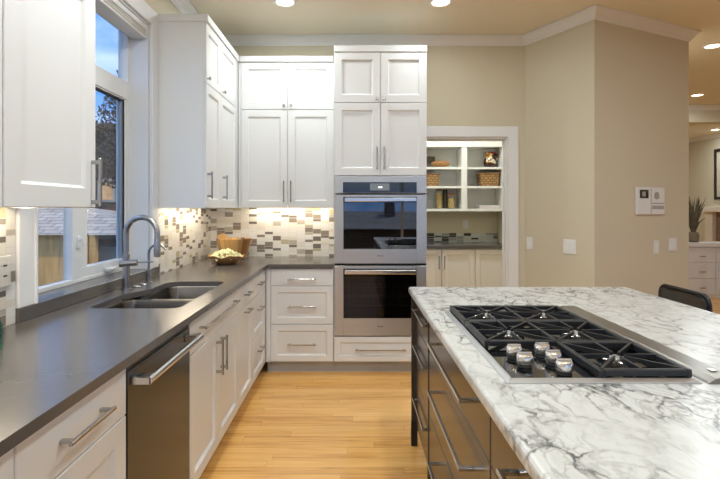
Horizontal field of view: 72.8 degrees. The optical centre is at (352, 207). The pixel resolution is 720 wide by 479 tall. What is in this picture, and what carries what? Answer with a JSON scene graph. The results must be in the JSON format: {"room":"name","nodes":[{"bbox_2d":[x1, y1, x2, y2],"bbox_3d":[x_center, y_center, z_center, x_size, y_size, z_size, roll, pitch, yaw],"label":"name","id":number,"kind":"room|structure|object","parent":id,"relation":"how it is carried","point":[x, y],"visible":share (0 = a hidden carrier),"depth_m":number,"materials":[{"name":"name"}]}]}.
{"room":"kitchen","nodes":[
{"label":"kitchen","id":0,"kind":"room"},
{"bbox_2d":[122,0,180,300],"bbox_3d":[-1.460,-0.125,0.630,0.200,3.000,8.260,0,0,0],"label":"wall","id":1,"kind":"structure","parent":0,"point":[159,6],"depth_m":3.47,"materials":[{"name":"beige paint"}]},
{"bbox_2d":[0,207,14,327],"bbox_3d":[-1.355,0.220,1.127,0.008,0.480,1.653,0,0,0],"label":"backsplash","id":2,"kind":"structure","parent":1,"relation":"attached to","point":[7,215],"depth_m":1.91,"materials":[{"name":"tile"}]},
{"bbox_2d":[0,255,10,287],"bbox_3d":[-1.348,0.245,1.855,0.007,0.120,0.130,0,0,0],"label":"wall outlet","id":3,"kind":"object","parent":2,"relation":"attached to","point":[5,261],"visible":1,"depth_m":1.89,"materials":[{"name":"white plastic"}]},
{"bbox_2d":[0,0,101,207],"bbox_3d":[-1.167,-0.670,1.240,0.382,1.340,1.380,0,0,0],"label":"upper cabinet","id":4,"kind":"object","parent":1,"relation":"attached to","point":[47,47],"visible":1,"depth_m":1.65,"materials":[{"name":"white paint"}]},
{"bbox_2d":[15,0,157,307],"bbox_3d":[-1.448,-0.451,2.665,0.224,1.769,1.410,0,0,0],"label":"window","id":5,"kind":"structure","parent":1,"relation":"in","point":[134,90],"depth_m":3.19,"materials":[{"name":"white paint"}]},
{"bbox_2d":[95,0,146,37],"bbox_3d":[-1.420,-1.167,2.663,0.110,0.087,1.153,0,0,0],"label":"window blind","id":6,"kind":"object","parent":5,"relation":"attached to","point":[115,12],"visible":0.98,"depth_m":2.94,"materials":[{"name":"white plastic"}]},
{"bbox_2d":[158,208,210,273],"bbox_3d":[-1.355,0.220,4.002,0.008,0.480,1.258,0,0,0],"label":"backsplash","id":7,"kind":"structure","parent":1,"relation":"attached to","point":[185,233],"depth_m":3.89,"materials":[{"name":"tile"}]},
{"bbox_2d":[158,14,238,207],"bbox_3d":[-1.167,-0.670,3.994,0.382,1.340,1.253,0,0,0],"label":"upper cabinet","id":8,"kind":"object","parent":1,"relation":"attached to","point":[198,67],"visible":0.97,"depth_m":3.38,"materials":[{"name":"white paint"}]},
{"bbox_2d":[232,46,524,286],"bbox_3d":[0.138,-0.125,4.700,2.995,3.000,0.120,0,0,0],"label":"wall","id":9,"kind":"structure","parent":0,"point":[467,85],"depth_m":4.64,"materials":[{"name":"beige paint"}]},
{"bbox_2d":[211,206,333,256],"bbox_3d":[-0.760,0.220,4.635,1.200,0.480,0.008,0,0,0],"label":"backsplash","id":10,"kind":"structure","parent":9,"relation":"attached to","point":[274,232],"depth_m":4.63,"materials":[{"name":"tile"}]},
{"bbox_2d":[239,56,333,207],"bbox_3d":[-0.586,-0.670,4.450,0.852,1.340,0.360,0,0,0],"label":"upper cabinet","id":11,"kind":"object","parent":9,"relation":"attached to","point":[286,103],"visible":0.97,"depth_m":4.32,"materials":[{"name":"white paint"}]},
{"bbox_2d":[427,126,518,286],"bbox_3d":[1.110,0.301,4.690,0.920,2.148,0.140,0,0,0],"label":"door frame","id":12,"kind":"structure","parent":9,"relation":"in","point":[509,135],"depth_m":4.62,"materials":[{"name":"white paint"}]},
{"bbox_2d":[190,0,719,138],"bbox_3d":[3.250,-1.685,4.550,9.820,0.120,16.500,0,0,0],"label":"ceiling","id":13,"kind":"structure","parent":0,"point":[230,16],"depth_m":4.18,"materials":[{"name":"paint"}]},
{"bbox_2d":[273,0,296,6],"bbox_3d":[-0.535,-1.620,3.840,0.190,0.010,0.190,0,0,0],"label":"recessed light","id":14,"kind":"object","parent":13,"relation":"in","point":[282,3],"visible":1,"depth_m":3.86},
{"bbox_2d":[277,0,292,4],"bbox_3d":[-0.535,-1.622,3.840,0.131,0.005,0.131,0,0,8],"label":"diffuser","id":15,"kind":"object","parent":14,"relation":"attached to","point":[279,2],"depth_m":3.84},
{"bbox_2d":[429,0,452,6],"bbox_3d":[0.690,-1.620,3.840,0.190,0.010,0.190,0,0,0],"label":"recessed light","id":16,"kind":"object","parent":13,"relation":"in","point":[435,3],"visible":1,"depth_m":3.85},
{"bbox_2d":[432,0,448,4],"bbox_3d":[0.690,-1.622,3.840,0.131,0.005,0.131,0,0,8],"label":"diffuser","id":17,"kind":"object","parent":16,"relation":"attached to","point":[434,2],"depth_m":3.85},
{"bbox_2d":[689,93,704,96],"bbox_3d":[4.940,-1.620,7.000,0.190,0.010,0.190,0,0,0],"label":"recessed light","id":18,"kind":"object","parent":13,"relation":"in","point":[697,94],"visible":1,"depth_m":6.97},
{"bbox_2d":[701,42,719,48],"bbox_3d":[3.600,-1.620,4.880,0.190,0.010,0.190,0,0,0],"label":"recessed light","id":19,"kind":"object","parent":13,"relation":"in","point":[711,45],"visible":1,"depth_m":4.88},
{"bbox_2d":[705,44,719,47],"bbox_3d":[3.600,-1.622,4.880,0.131,0.005,0.131,0,0,8],"label":"diffuser","id":20,"kind":"object","parent":19,"relation":"attached to","point":[707,45],"depth_m":4.87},
{"bbox_2d":[199,298,719,478],"bbox_3d":[3.250,1.435,4.550,9.820,0.120,16.500,0,0,0],"label":"floor","id":21,"kind":"structure","parent":0,"point":[288,424],"depth_m":3.02,"materials":[{"name":"brown wood"}]},
{"bbox_2d":[0,448,13,478],"bbox_3d":[-1.010,0.933,0.730,0.660,0.884,0.620,0,0,0],"label":"base cabinet","id":22,"kind":"object","parent":21,"relation":"on","point":[7,460],"visible":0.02,"depth_m":1.02,"materials":[{"name":"white paint"}]},
{"bbox_2d":[14,369,125,478],"bbox_3d":[-1.010,0.933,1.296,0.660,0.884,0.509,0,0,0],"label":"base cabinet","id":23,"kind":"object","parent":21,"relation":"on","point":[87,440],"visible":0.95,"depth_m":1.30,"materials":[{"name":"white paint"}]},
{"bbox_2d":[125,325,203,478],"bbox_3d":[-0.985,0.933,1.854,0.670,0.883,0.602,0,0,0],"label":"dishwasher","id":24,"kind":"object","parent":21,"relation":"on","point":[157,383],"visible":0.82,"depth_m":1.82,"materials":[{"name":"metal"}]},
{"bbox_2d":[139,286,239,478],"bbox_3d":[-1.010,0.933,2.612,0.660,0.884,0.911,0,0,0],"label":"base cabinet","id":25,"kind":"object","parent":21,"relation":"on","point":[213,361],"visible":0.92,"depth_m":2.52,"materials":[{"name":"white paint"}]},
{"bbox_2d":[0,257,333,456],"bbox_3d":[-0.760,0.447,2.470,1.199,0.088,4.340,0,0,0],"label":"countertop","id":26,"kind":"structure","parent":25,"relation":"on","point":[57,351],"depth_m":1.81,"materials":[{"name":"grey stone"}]},
{"bbox_2d":[119,215,160,289],"bbox_3d":[-1.201,0.249,2.759,0.234,0.423,0.057,0,0,0],"label":"kitchen faucet","id":27,"kind":"object","parent":26,"relation":"on","point":[125,263],"visible":1,"depth_m":2.74,"materials":[{"name":"silver metal"}]},
{"bbox_2d":[145,244,165,282],"bbox_3d":[-1.229,0.341,3.040,0.134,0.241,0.046,0,0,0],"label":"filter faucet","id":28,"kind":"object","parent":26,"relation":"on","point":[149,271],"visible":0.81,"depth_m":3.03,"materials":[{"name":"silver metal"}]},
{"bbox_2d":[105,287,214,307],"bbox_3d":[-1.014,0.593,2.651,0.439,0.204,0.834,0,0,0],"label":"sink","id":29,"kind":"object","parent":26,"relation":"in","point":[170,297],"visible":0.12,"depth_m":2.62,"materials":[{"name":"metal"}]},
{"bbox_2d":[207,254,244,264],"bbox_3d":[-1.045,0.420,4.020,0.300,0.082,0.300,0,0,0],"label":"bowl","id":30,"kind":"object","parent":26,"relation":"on","point":[224,261],"visible":0.81,"depth_m":3.92,"materials":[{"name":"brown wicker"}]},
{"bbox_2d":[210,248,242,261],"bbox_3d":[-1.043,0.379,4.023,0.253,0.099,0.270,0,0,-26],"label":"popcorn","id":31,"kind":"object","parent":30,"relation":"in","point":[228,252],"visible":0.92,"depth_m":3.96,"materials":[{"name":"beige food"}]},
{"bbox_2d":[216,237,251,259],"bbox_3d":[-1.075,0.368,4.410,0.320,0.186,0.320,0,0,0],"label":"salad bowl","id":32,"kind":"object","parent":26,"relation":"on","point":[241,245],"visible":0.59,"depth_m":4.30,"materials":[{"name":"brown wood"}]},
{"bbox_2d":[218,233,226,238],"bbox_3d":[-1.143,0.322,4.367,0.119,0.195,0.027,0,0,-18],"label":"serving spoon","id":33,"kind":"object","parent":32,"relation":"in","point":[221,236],"visible":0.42,"depth_m":4.36,"materials":[{"name":"brown wood"}]},
{"bbox_2d":[238,280,253,408],"bbox_3d":[-1.010,0.933,3.284,0.660,0.884,0.428,0,0,0],"label":"base cabinet","id":34,"kind":"object","parent":21,"relation":"on","point":[245,292],"visible":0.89,"depth_m":3.27,"materials":[{"name":"white paint"}]},
{"bbox_2d":[252,270,265,384],"bbox_3d":[-1.010,0.933,3.765,0.660,0.884,0.530,0,0,0],"label":"base cabinet","id":35,"kind":"object","parent":21,"relation":"on","point":[259,282],"visible":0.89,"depth_m":3.74,"materials":[{"name":"white paint"}]},
{"bbox_2d":[266,267,333,370],"bbox_3d":[-0.439,0.933,4.310,0.558,0.884,0.640,0,0,0],"label":"base cabinet","id":36,"kind":"object","parent":21,"relation":"on","point":[299,301],"visible":0.99,"depth_m":4.03,"materials":[{"name":"white paint"}]},
{"bbox_2d":[334,45,426,370],"bbox_3d":[0.227,0.017,4.310,0.768,2.716,0.640,0,0,0],"label":"tall cabinet","id":37,"kind":"object","parent":21,"relation":"on","point":[380,91],"visible":0.96,"depth_m":4.04,"materials":[{"name":"white paint"}]},
{"bbox_2d":[335,176,425,262],"bbox_3d":[0.227,0.097,4.262,0.756,0.720,0.576,0,0,0],"label":"wall oven","id":38,"kind":"object","parent":37,"relation":"in","point":[368,228],"visible":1,"depth_m":4.02,"materials":[{"name":"silver metal"}]},
{"bbox_2d":[335,266,425,335],"bbox_3d":[0.227,0.765,4.262,0.756,0.576,0.576,0,0,0],"label":"wall oven","id":39,"kind":"object","parent":37,"relation":"in","point":[369,300],"visible":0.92,"depth_m":4.03,"materials":[{"name":"silver metal"}]},
{"bbox_2d":[411,297,426,460],"bbox_3d":[0.778,0.939,2.599,0.883,0.873,0.495,0,0,0],"label":"base cabinet","id":40,"kind":"object","parent":21,"relation":"on","point":[418,320],"visible":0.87,"depth_m":2.64,"materials":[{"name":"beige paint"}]},
{"bbox_2d":[427,321,430,478],"bbox_3d":[0.788,0.939,2.335,0.864,0.872,0.032,0,0,0],"label":"post","id":41,"kind":"object","parent":21,"relation":"on","point":[428,474],"visible":0.1,"depth_m":2.33,"materials":[{"name":"black paint"}]},
{"bbox_2d":[427,248,440,286],"bbox_3d":[0.765,0.938,6.308,0.666,0.874,0.594,0,0,0],"label":"pantry cabinet","id":42,"kind":"object","parent":21,"relation":"on","point":[433,254],"visible":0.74,"depth_m":6.06,"materials":[{"name":"white paint"}]},
{"bbox_2d":[427,242,501,247],"bbox_3d":[1.194,0.480,6.312,1.524,0.038,0.585,0,0,0],"label":"countertop","id":43,"kind":"structure","parent":42,"relation":"on","point":[429,244],"depth_m":6.02,"materials":[{"name":"grey stone"}]},
{"bbox_2d":[441,248,474,286],"bbox_3d":[1.306,0.938,6.308,0.413,0.874,0.594,0,0,0],"label":"pantry cabinet","id":44,"kind":"object","parent":21,"relation":"on","point":[457,264],"visible":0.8,"depth_m":6.06,"materials":[{"name":"white paint"}]},
{"bbox_2d":[427,324,491,478],"bbox_3d":[0.767,0.939,1.799,0.906,0.872,1.038,0,0,0],"label":"base cabinet","id":45,"kind":"object","parent":21,"relation":"on","point":[459,423],"visible":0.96,"depth_m":1.71,"materials":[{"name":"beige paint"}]},
{"bbox_2d":[409,287,719,478],"bbox_3d":[0.963,0.481,1.611,1.275,0.040,2.502,0,0,0],"label":"countertop","id":46,"kind":"structure","parent":45,"relation":"on","point":[556,431],"depth_m":1.16,"materials":[{"name":"white stone"}]},
{"bbox_2d":[445,305,701,383],"bbox_3d":[0.660,0.436,1.719,0.510,0.049,0.882,0,0,0],"label":"gas cooktop","id":47,"kind":"object","parent":46,"relation":"in","point":[525,344],"visible":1,"depth_m":1.51,"materials":[{"name":"black metal"}]},
{"bbox_2d":[560,306,719,383],"bbox_3d":[0.972,0.452,1.750,0.080,0.018,0.949,0,0,0],"label":"downdraft vent","id":48,"kind":"object","parent":46,"relation":"on","point":[709,374],"visible":0.84,"depth_m":1.55,"materials":[{"name":"metal"}]},
{"bbox_2d":[475,248,501,286],"bbox_3d":[1.736,0.938,6.327,0.441,0.874,0.555,0,0,0],"label":"pantry cabinet","id":49,"kind":"object","parent":21,"relation":"on","point":[488,261],"visible":0.27,"depth_m":6.06,"materials":[{"name":"white paint"}]},
{"bbox_2d":[491,418,530,478],"bbox_3d":[0.767,0.939,0.848,0.906,0.872,0.856,0,0,0],"label":"base cabinet","id":50,"kind":"object","parent":21,"relation":"on","point":[505,463],"visible":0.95,"depth_m":1.15,"materials":[{"name":"beige paint"}]},
{"bbox_2d":[658,284,711,311],"bbox_3d":[1.708,0.917,2.800,0.415,0.916,0.440,0,0,0],"label":"counter stool","id":51,"kind":"object","parent":21,"relation":"on","point":[700,300],"visible":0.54,"depth_m":2.76,"materials":[{"name":"grey leather"}]},
{"bbox_2d":[689,242,719,297],"bbox_3d":[5.550,0.953,7.558,1.660,0.845,0.274,0,0,0],"label":"sideboard","id":52,"kind":"object","parent":21,"relation":"on","point":[704,257],"visible":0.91,"depth_m":7.46,"materials":[{"name":"white paint"}]},
{"bbox_2d":[689,198,705,241],"bbox_3d":[5.287,0.169,7.590,0.371,0.722,0.179,0,0,0],"label":"potted plant","id":53,"kind":"object","parent":52,"relation":"on","point":[694,216],"visible":0.88,"depth_m":7.54,"materials":[{"name":"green plant"}]},
{"bbox_2d":[702,207,719,241],"bbox_3d":[7.850,0.675,9.825,0.220,1.400,2.250,0,0,0],"label":"fireplace","id":54,"kind":"object","parent":21,"relation":"on","point":[712,214],"visible":0.57,"depth_m":10.62,"materials":[{"name":"beige paint"}]},
{"bbox_2d":[702,207,719,211],"bbox_3d":[7.850,0.030,9.825,0.220,0.110,2.250,0,0,0],"label":"mantel shelf","id":55,"kind":"object","parent":54,"relation":"attached to","point":[706,209],"depth_m":10.53,"materials":[{"name":"beige paint"}]},
{"bbox_2d":[427,211,496,232],"bbox_3d":[1.130,-0.125,6.680,1.660,3.000,0.120,0,0,0],"label":"wall","id":56,"kind":"structure","parent":0,"point":[437,221],"depth_m":6.62,"materials":[{"name":"beige paint"}]},
{"bbox_2d":[427,233,496,241],"bbox_3d":[1.194,0.401,6.615,1.524,0.120,0.010,0,0,0],"label":"backsplash","id":57,"kind":"structure","parent":56,"relation":"attached to","point":[431,237],"depth_m":6.61,"materials":[{"name":"tile"}]},
{"bbox_2d":[427,141,501,210],"bbox_3d":[1.194,-0.452,6.454,1.524,0.987,0.313,0,0,0],"label":"pantry shelves","id":58,"kind":"object","parent":56,"relation":"attached to","point":[465,158],"visible":0.55,"depth_m":6.59,"materials":[{"name":"white paint"}]},
{"bbox_2d":[427,157,434,166],"bbox_3d":[1.016,-0.608,6.535,0.152,0.155,0.090,0,0,0],"label":"tin","id":59,"kind":"object","parent":58,"relation":"on","point":[430,160],"visible":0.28,"depth_m":6.49,"materials":[{"name":"grey metal"}]},
{"bbox_2d":[427,174,439,185],"bbox_3d":[1.038,-0.365,6.445,0.192,0.162,0.226,0,0,0],"label":"wicker basket","id":60,"kind":"object","parent":58,"relation":"on","point":[432,179],"visible":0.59,"depth_m":6.34,"materials":[{"name":"wicker"}]},
{"bbox_2d":[436,189,441,207],"bbox_3d":[1.135,-0.122,6.440,0.092,0.262,0.092,0,0,0],"label":"storage jar","id":61,"kind":"object","parent":58,"relation":"on","point":[438,195],"visible":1,"depth_m":6.41,"materials":[{"name":"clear glass"}]},
{"bbox_2d":[431,160,449,166],"bbox_3d":[1.147,-0.579,6.400,0.252,0.092,0.121,0,0,0],"label":"bread loaf","id":62,"kind":"object","parent":58,"relation":"on","point":[440,163],"visible":0.98,"depth_m":6.36,"materials":[{"name":"orange food"}]},
{"bbox_2d":[443,189,447,208],"bbox_3d":[1.228,-0.119,6.500,0.064,0.255,0.064,0,0,0],"label":"storage jar","id":63,"kind":"object","parent":58,"relation":"on","point":[445,193],"visible":1,"depth_m":6.47,"materials":[{"name":"glass"}]},
{"bbox_2d":[448,193,454,207],"bbox_3d":[1.293,-0.091,6.420,0.099,0.200,0.099,0,0,0],"label":"storage jar","id":64,"kind":"object","parent":58,"relation":"on","point":[451,201],"visible":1,"depth_m":6.38,"materials":[{"name":"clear glass"}]},
{"bbox_2d":[476,173,499,185],"bbox_3d":[1.784,-0.370,6.450,0.267,0.172,0.236,0,0,0],"label":"wicker basket","id":65,"kind":"object","parent":58,"relation":"on","point":[483,179],"visible":0.97,"depth_m":6.35,"materials":[{"name":"wicker"}]},
{"bbox_2d":[483,152,498,166],"bbox_3d":[1.813,-0.632,6.450,0.173,0.203,0.173,0,0,-45],"label":"pitcher","id":66,"kind":"object","parent":58,"relation":"on","point":[490,160],"visible":0.86,"depth_m":6.39,"materials":[{"name":"ceramic"}]},
{"bbox_3d":[1.777,0.001,6.465,0.276,0.015,0.210,0,0,0],"label":"folded cloth","id":67,"kind":"object","parent":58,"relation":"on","visible":0},
{"bbox_2d":[476,206,499,207],"bbox_3d":[1.781,-0.014,6.465,0.268,0.015,0.210,0,0,0],"label":"folded cloth","id":68,"kind":"object","parent":67,"relation":"on","point":[476,206],"visible":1,"depth_m":6.37,"materials":[{"name":"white fabric"}]},
{"bbox_2d":[463,220,467,228],"bbox_3d":[1.528,0.220,6.615,0.072,0.120,0.009,0,0,0],"label":"wall outlet","id":69,"kind":"object","parent":56,"relation":"attached to","point":[465,222],"visible":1,"depth_m":6.61,"materials":[{"name":"white plastic"}]},
{"bbox_2d":[497,20,688,295],"bbox_3d":[2.373,-0.125,5.385,1.475,3.000,2.790,0,0,0],"label":"wall","id":70,"kind":"structure","parent":0,"point":[607,104],"depth_m":4.24,"materials":[{"name":"beige paint"}]},
{"bbox_2d":[170,0,719,109],"bbox_3d":[1.319,-1.583,3.746,5.264,0.085,14.571,0,0,40],"label":"trim","id":71,"kind":"structure","parent":70,"relation":"attached to","point":[598,12],"depth_m":4.56,"materials":[{"name":"white paint"}]},
{"bbox_2d":[527,237,532,249],"bbox_3d":[1.659,0.331,4.583,0.010,0.117,0.073,0,0,-28],"label":"wall switch","id":72,"kind":"object","parent":70,"relation":"attached to","point":[529,239],"visible":1,"depth_m":4.57,"materials":[{"name":"white plastic"}]},
{"bbox_2d":[563,239,575,254],"bbox_3d":[1.861,0.334,4.194,0.010,0.124,0.130,0,0,-28],"label":"wall switch","id":73,"kind":"object","parent":70,"relation":"attached to","point":[569,246],"visible":1,"depth_m":4.19,"materials":[{"name":"white plastic"}]},
{"bbox_2d":[635,187,664,214],"bbox_3d":[2.599,-0.061,4.268,0.375,0.238,0.024,0,0,-25],"label":"intercom panel","id":74,"kind":"object","parent":70,"relation":"attached to","point":[648,200],"visible":1,"depth_m":4.25,"materials":[{"name":"white plastic"}]},
{"bbox_2d":[652,206,663,208],"bbox_3d":[2.687,-0.005,4.298,0.161,0.031,0.001,0,0,-25],"label":"grille","id":75,"kind":"object","parent":74,"relation":"attached to","point":[653,207],"depth_m":4.30,"materials":[{"name":"grey plastic"}]},
{"bbox_2d":[653,240,658,253],"bbox_3d":[2.682,0.345,4.315,0.070,0.117,0.010,0,0,-25],"label":"wall switch","id":76,"kind":"object","parent":70,"relation":"attached to","point":[655,242],"visible":1,"depth_m":4.31,"materials":[{"name":"white plastic"}]},
{"bbox_2d":[669,238,676,250],"bbox_3d":[2.893,0.330,4.413,0.112,0.117,0.010,0,0,-25],"label":"wall switch","id":77,"kind":"object","parent":70,"relation":"attached to","point":[672,241],"visible":1,"depth_m":4.41,"materials":[{"name":"white plastic"}]},
{"bbox_2d":[689,137,719,241],"bbox_3d":[8.035,-0.125,4.550,0.150,3.000,16.100,0,0,0],"label":"wall","id":78,"kind":"structure","parent":0,"point":[701,153],"depth_m":11.11,"materials":[{"name":"beige paint"}]},
{"bbox_2d":[689,132,719,142],"bbox_3d":[7.920,-1.583,10.250,0.080,0.085,4.700,0,0,0],"label":"trim","id":79,"kind":"structure","parent":78,"relation":"attached to","point":[715,135],"depth_m":10.98,"materials":[{"name":"white paint"}]},
{"bbox_2d":[714,149,719,199],"bbox_3d":[7.942,-0.735,10.060,0.034,1.100,1.320,0,0,0],"label":"framed picture","id":80,"kind":"object","parent":78,"relation":"attached to","point":[716,151],"visible":1,"depth_m":10.64,"materials":[{"name":"black wood"}]},
{"bbox_2d":[717,151,719,196],"bbox_3d":[7.952,-0.735,10.060,0.012,0.980,1.200,0,0,0],"label":"print","id":81,"kind":"object","parent":80,"relation":"attached to","point":[718,152],"depth_m":10.61},
{"bbox_2d":[689,110,719,123],"bbox_3d":[5.535,-1.490,7.800,4.850,0.270,0.200,0,0,0],"label":"wall header","id":82,"kind":"structure","parent":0,"point":[695,116],"depth_m":7.70,"materials":[{"name":"beige paint"}]},
{"label":"outside","id":83,"kind":"structure","parent":0,"visible":0},
{"bbox_3d":[-20.800,2.125,12.500,38.400,0.100,65.000,0,0,0],"label":"ground","id":84,"kind":"structure","parent":83,"visible":0},
{"bbox_2d":[38,208,115,285],"bbox_3d":[-6.000,0.990,10.125,6.400,2.170,3.750,0,0,0],"label":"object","id":85,"kind":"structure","parent":84,"relation":"on","point":[101,223],"depth_m":8.40,"materials":[{"name":"brown wood"}]},
{"bbox_2d":[91,123,115,210],"bbox_3d":[-10.800,-0.475,17.750,15.200,5.100,7.500,0,0,0],"label":"house","id":86,"kind":"structure","parent":84,"relation":"on","point":[108,194],"depth_m":14.50,"materials":[{"name":"brown"}]},
{"bbox_2d":[95,70,117,188],"bbox_3d":[-5.727,-0.743,12.603,2.227,5.643,2.238,0,0,0],"label":"leafy tree","id":87,"kind":"object","parent":84,"relation":"on","point":[105,111],"visible":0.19,"depth_m":12.20,"materials":[{"name":"green plant"}]},
{"bbox_2d":[98,244,115,261],"bbox_3d":[-3.985,1.385,9.825,1.410,1.380,2.550,0,0,0],"label":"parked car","id":88,"kind":"object","parent":84,"relation":"on","point":[108,252],"visible":0.02,"depth_m":8.91,"materials":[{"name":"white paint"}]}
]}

